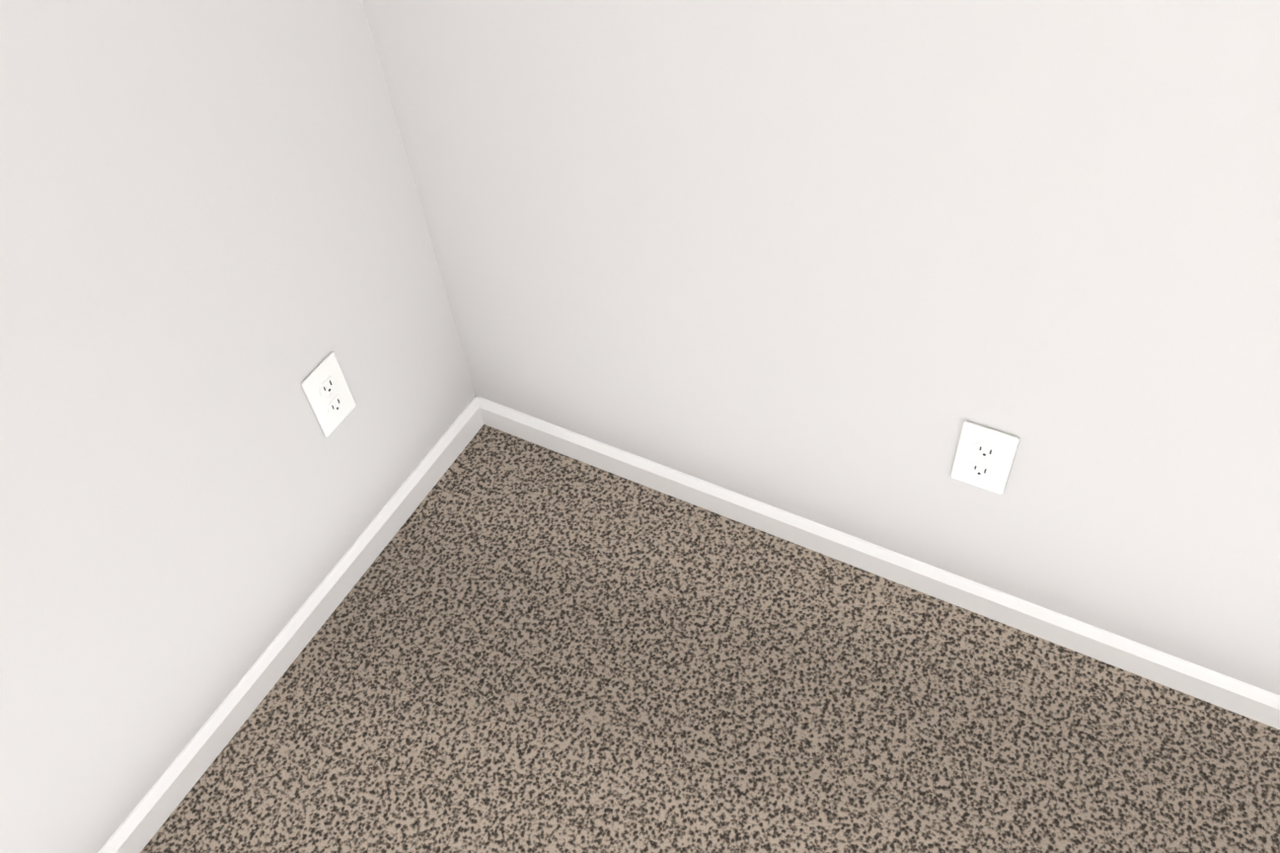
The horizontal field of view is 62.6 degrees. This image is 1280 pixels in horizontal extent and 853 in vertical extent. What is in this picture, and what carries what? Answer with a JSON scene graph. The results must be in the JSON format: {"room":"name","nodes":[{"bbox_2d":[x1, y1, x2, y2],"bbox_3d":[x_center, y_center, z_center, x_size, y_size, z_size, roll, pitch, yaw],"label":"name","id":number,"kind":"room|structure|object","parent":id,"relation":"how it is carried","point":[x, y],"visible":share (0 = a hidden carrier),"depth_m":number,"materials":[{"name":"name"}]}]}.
{"room":"empty room","nodes":[
{"label":"empty room","id":0,"kind":"room"},
{"bbox_2d":[0,0,475,852],"bbox_3d":[-1.503,0.708,-0.199,0.160,2.440,4.700,20,54,21],"label":"wall","id":1,"kind":"structure","parent":0,"point":[215,245],"depth_m":1.26,"materials":[{"name":"white paint"}]},
{"bbox_2d":[97,395,483,852],"bbox_3d":[-1.036,1.065,1.021,0.012,0.060,3.180,20,54,21],"label":"baseboard","id":2,"kind":"structure","parent":1,"relation":"attached to","point":[141,824],"depth_m":1.59,"materials":[{"name":"white wood"}]},
{"bbox_2d":[301,351,356,437],"bbox_3d":[-0.442,-0.044,1.501,0.008,0.115,0.070,20,54,21],"label":"electrical outlet","id":3,"kind":"object","parent":1,"relation":"attached to","point":[328,393],"visible":1,"depth_m":1.49,"materials":[{"name":"white plastic"}]},
{"bbox_2d":[140,424,1279,852],"bbox_3d":[0.330,2.161,0.053,4.120,0.100,4.700,20,54,21],"label":"floor","id":4,"kind":"structure","parent":0,"point":[515,643],"depth_m":1.51,"materials":[{"name":"carpet"}]},
{"bbox_2d":[363,0,1279,694],"bbox_3d":[1.389,-0.221,0.315,3.960,2.440,0.120,20,54,21],"label":"wall","id":5,"kind":"structure","parent":0,"point":[849,266],"depth_m":1.23,"materials":[{"name":"white paint"}]},
{"bbox_2d":[474,395,1279,729],"bbox_3d":[1.393,0.578,1.201,3.840,0.060,0.012,20,54,21],"label":"baseboard","id":6,"kind":"structure","parent":5,"relation":"attached to","point":[1189,678],"depth_m":1.60,"materials":[{"name":"white wood"}]},
{"bbox_2d":[950,420,1019,494],"bbox_3d":[0.441,0.042,1.351,0.070,0.115,0.008,20,54,21],"label":"electrical outlet","id":7,"kind":"object","parent":5,"relation":"attached to","point":[984,457],"visible":1,"depth_m":1.34,"materials":[{"name":"white plastic"}]}
]}

